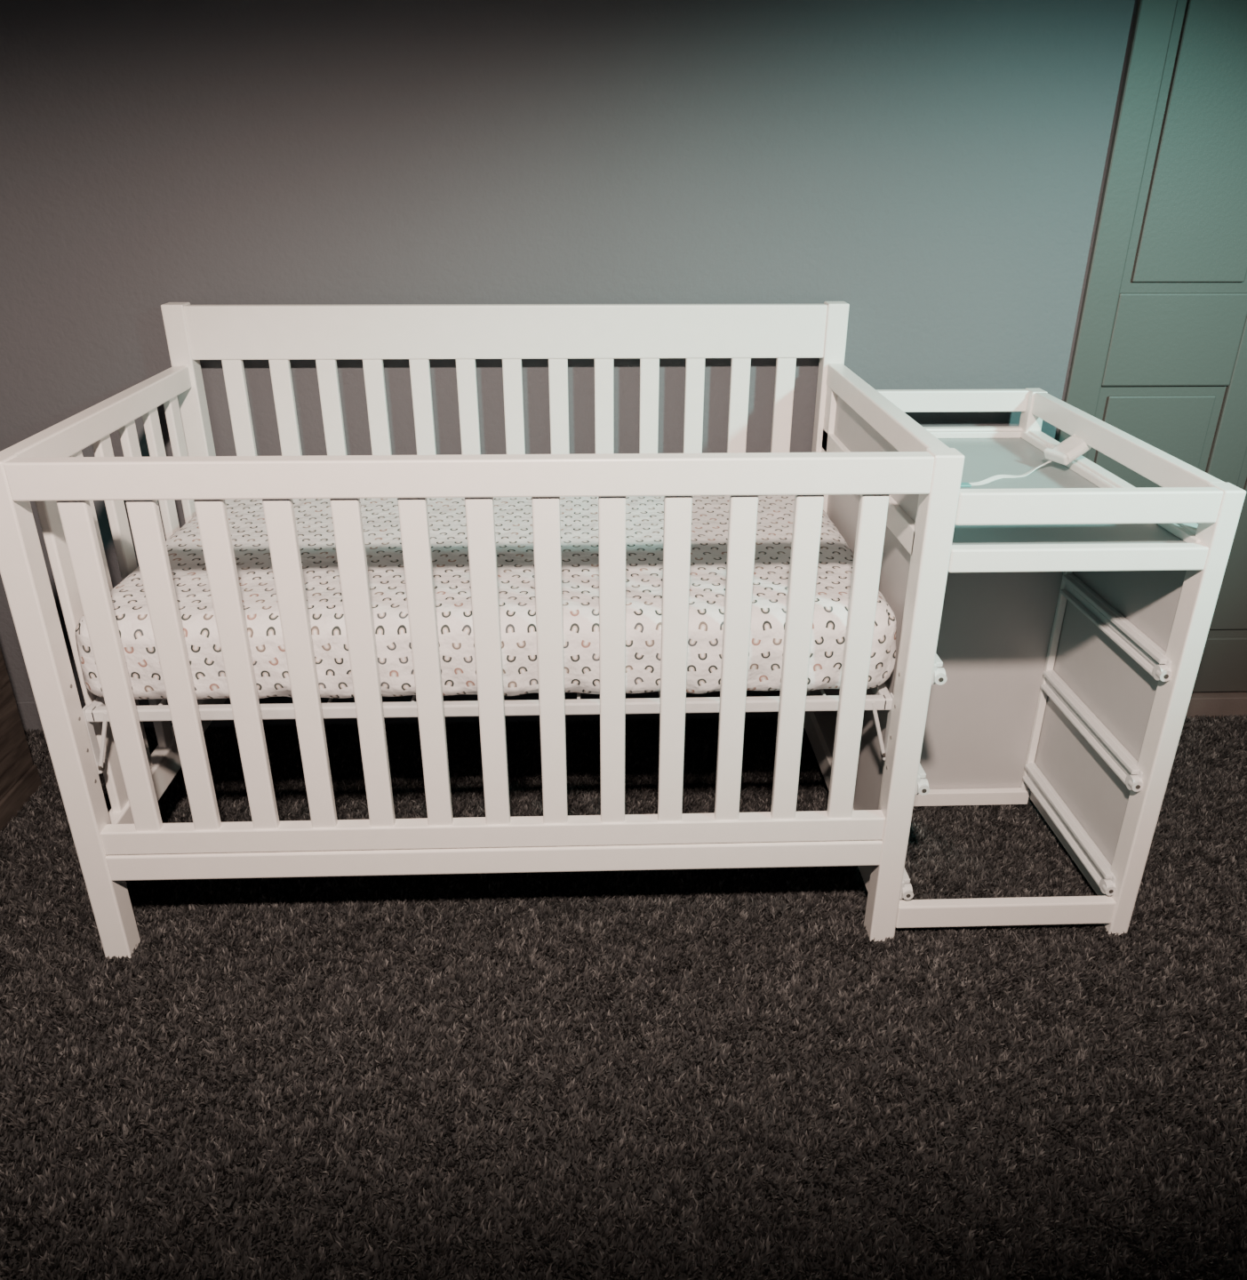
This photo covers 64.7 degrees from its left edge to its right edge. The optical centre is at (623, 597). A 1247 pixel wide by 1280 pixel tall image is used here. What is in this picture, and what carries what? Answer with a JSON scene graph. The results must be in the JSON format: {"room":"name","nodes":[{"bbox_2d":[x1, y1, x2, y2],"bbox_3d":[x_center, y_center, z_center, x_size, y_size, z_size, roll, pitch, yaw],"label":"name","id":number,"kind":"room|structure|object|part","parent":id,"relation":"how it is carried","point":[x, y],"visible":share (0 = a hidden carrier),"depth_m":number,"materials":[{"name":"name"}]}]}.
{"room":"children's room","nodes":[
{"label":"children's room","id":0,"kind":"room"},
{"bbox_2d":[0,0,1209,700],"bbox_3d":[-0.250,-0.800,2.064,4.800,2.400,0.100,-1,24,-2],"label":"wall","id":1,"kind":"structure","parent":0,"point":[935,170],"depth_m":2.00,"materials":[{"name":"grey paint"}]},
{"bbox_2d":[16,690,780,731],"bbox_3d":[-0.836,0.288,2.462,3.630,0.085,0.012,-1,24,-2],"label":"baseboard","id":2,"kind":"structure","parent":1,"relation":"attached to","point":[28,709],"depth_m":2.47,"materials":[{"name":"grey paint"}]},
{"bbox_2d":[1056,0,1246,692],"bbox_3d":[1.396,-0.665,2.123,0.810,1.985,0.013,-1,24,-2],"label":"door","id":3,"kind":"structure","parent":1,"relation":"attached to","point":[1123,339],"depth_m":2.09,"materials":[{"name":"paint"}]},
{"bbox_2d":[1087,0,1246,636],"bbox_3d":[1.396,-0.687,2.118,0.660,1.720,0.003,-1,24,-2],"label":"panels","id":4,"kind":"object","parent":3,"relation":"attached to","point":[1127,285],"visible":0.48,"depth_m":2.12,"materials":[{"name":"paint"}]},
{"bbox_3d":[1.396,-0.685,2.113,0.616,1.676,0.008,-1,24,-2],"label":"raised fields","id":5,"kind":"part","parent":3,"relation":"part of","materials":[{"name":"green wood"}]},
{"bbox_2d":[1185,691,1246,718],"bbox_3d":[1.398,0.279,2.529,0.840,0.060,0.034,-1,24,-2],"label":"trim","id":6,"kind":"structure","parent":1,"relation":"attached to","point":[1212,703],"depth_m":2.52,"materials":[{"name":"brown wood"}]},
{"bbox_2d":[0,713,1246,1279],"bbox_3d":[-0.183,1.118,0.675,4.800,0.015,3.995,-1,24,-2],"label":"floor","id":7,"kind":"structure","parent":0,"point":[701,1074],"depth_m":1.56,"materials":[{"name":"carpet"}]},
{"bbox_2d":[0,647,42,834],"bbox_3d":[-1.560,0.271,1.906,0.507,0.560,0.475,-1,24,-2],"label":"wooden nightstand","id":8,"kind":"object","parent":7,"relation":"on","point":[20,779],"visible":1,"depth_m":2.13,"materials":[{"name":"brown wood"}]},
{"bbox_2d":[0,301,964,959],"bbox_3d":[-0.226,0.008,1.925,1.420,1.035,0.780,-1,24,-2],"label":"crib","id":9,"kind":"object","parent":7,"relation":"on","point":[889,486],"visible":0.88,"depth_m":1.62,"materials":[{"name":"white paint"}]},
{"bbox_3d":[-0.901,0.219,1.591,0.045,0.915,0.045,-1,24,-2],"label":"leg","id":10,"kind":"part","parent":9,"relation":"part of","materials":[{"name":"white paint"}]},
{"bbox_3d":[-0.915,-0.324,1.752,0.032,0.046,0.692,-1,24,-2],"label":"rail","id":11,"kind":"part","parent":9,"relation":"part of","materials":[{"name":"white paint"}]},
{"bbox_3d":[-0.916,0.299,2.028,0.030,0.065,0.692,-1,24,-2],"label":"rail","id":12,"kind":"part","parent":9,"relation":"part of","materials":[{"name":"white paint"}]},
{"bbox_3d":[-0.926,-0.133,2.238,0.045,1.035,0.045,-1,24,-2],"label":"post","id":13,"kind":"part","parent":9,"relation":"part of","materials":[{"name":"white paint"}]},
{"bbox_3d":[-0.212,-0.177,1.435,1.332,0.057,0.032,-1,24,-2],"label":"rail","id":14,"kind":"part","parent":9,"relation":"part of","materials":[{"name":"white paint"}]},
{"bbox_2d":[75,495,896,699],"bbox_3d":[-0.227,-0.029,1.896,1.359,0.162,0.675,-1,24,-2],"label":"mattress","id":15,"kind":"object","parent":9,"relation":"on","point":[644,515],"visible":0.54,"depth_m":1.63,"materials":[{"name":"white fabric"}]},
{"bbox_3d":[-0.214,0.404,1.693,1.332,0.046,0.027,-1,24,-2],"label":"rail","id":16,"kind":"part","parent":9,"relation":"part of","materials":[{"name":"white paint"}]},
{"bbox_3d":[-0.237,-0.559,2.069,1.332,0.109,0.024,-1,24,-2],"label":"headboard panel","id":17,"kind":"part","parent":9,"relation":"part of","materials":[{"name":"white paint"}]},
{"bbox_3d":[0.448,-0.148,2.283,0.045,1.035,0.045,-1,24,-2],"label":"post","id":18,"kind":"part","parent":9,"relation":"part of","materials":[{"name":"white paint"}]},
{"bbox_3d":[0.463,0.053,1.971,0.028,0.820,0.692,-1,24,-2],"label":"frame","id":19,"kind":"part","parent":9,"relation":"part of","materials":[{"name":"white paint"}]},
{"bbox_3d":[0.467,0.034,1.963,0.012,0.800,0.690,-1,24,-2],"label":"panel","id":20,"kind":"part","parent":9,"relation":"part of","materials":[{"name":"white wood"}]},
{"bbox_3d":[0.465,-0.340,1.797,0.033,0.046,0.692,-1,24,-2],"label":"rail","id":21,"kind":"part","parent":9,"relation":"part of","materials":[{"name":"white paint"}]},
{"bbox_3d":[0.473,0.203,1.636,0.045,0.915,0.045,-1,24,-2],"label":"leg","id":22,"kind":"part","parent":9,"relation":"part of","materials":[{"name":"white paint"}]},
{"bbox_2d":[875,388,1246,935],"bbox_3d":[0.716,0.087,1.971,0.462,0.858,0.734,-1,24,-2],"label":"table","id":23,"kind":"object","parent":7,"relation":"on","point":[1080,600],"visible":0.7,"depth_m":1.81,"materials":[{"name":"white paint"}]},
{"bbox_3d":[0.688,0.109,2.030,0.406,0.690,0.008,-1,24,-2],"label":"panel","id":24,"kind":"part","parent":23,"relation":"part of","materials":[{"name":"white wood"}]},
{"bbox_3d":[0.689,0.132,2.026,0.406,0.708,0.017,-1,24,-2],"label":"rail","id":25,"kind":"part","parent":23,"relation":"part of","materials":[{"name":"white paint"}]},
{"bbox_3d":[0.696,0.575,1.800,0.400,0.049,0.022,-1,24,-2],"label":"rail","id":26,"kind":"part","parent":23,"relation":"part of","materials":[{"name":"white paint"}]},
{"bbox_3d":[0.889,-0.055,2.293,0.034,0.858,0.042,-1,24,-2],"label":"leg","id":27,"kind":"part","parent":23,"relation":"part of","materials":[{"name":"white paint"}]},
{"bbox_2d":[923,426,1208,572],"bbox_3d":[0.701,-0.207,1.839,0.430,0.046,0.728,-1,24,-2],"label":"tray","id":28,"kind":"object","parent":23,"relation":"on","point":[996,457],"depth_m":1.59,"materials":[{"name":"white paint"}]},
{"bbox_3d":[0.900,0.129,1.998,0.014,0.700,0.650,-1,24,-2],"label":"panel","id":29,"kind":"part","parent":23,"relation":"part of","materials":[{"name":"white wood"}]},
{"bbox_3d":[0.912,0.225,1.661,0.034,0.858,0.045,-1,24,-2],"label":"leg","id":30,"kind":"part","parent":23,"relation":"part of","materials":[{"name":"white paint"}]}
]}

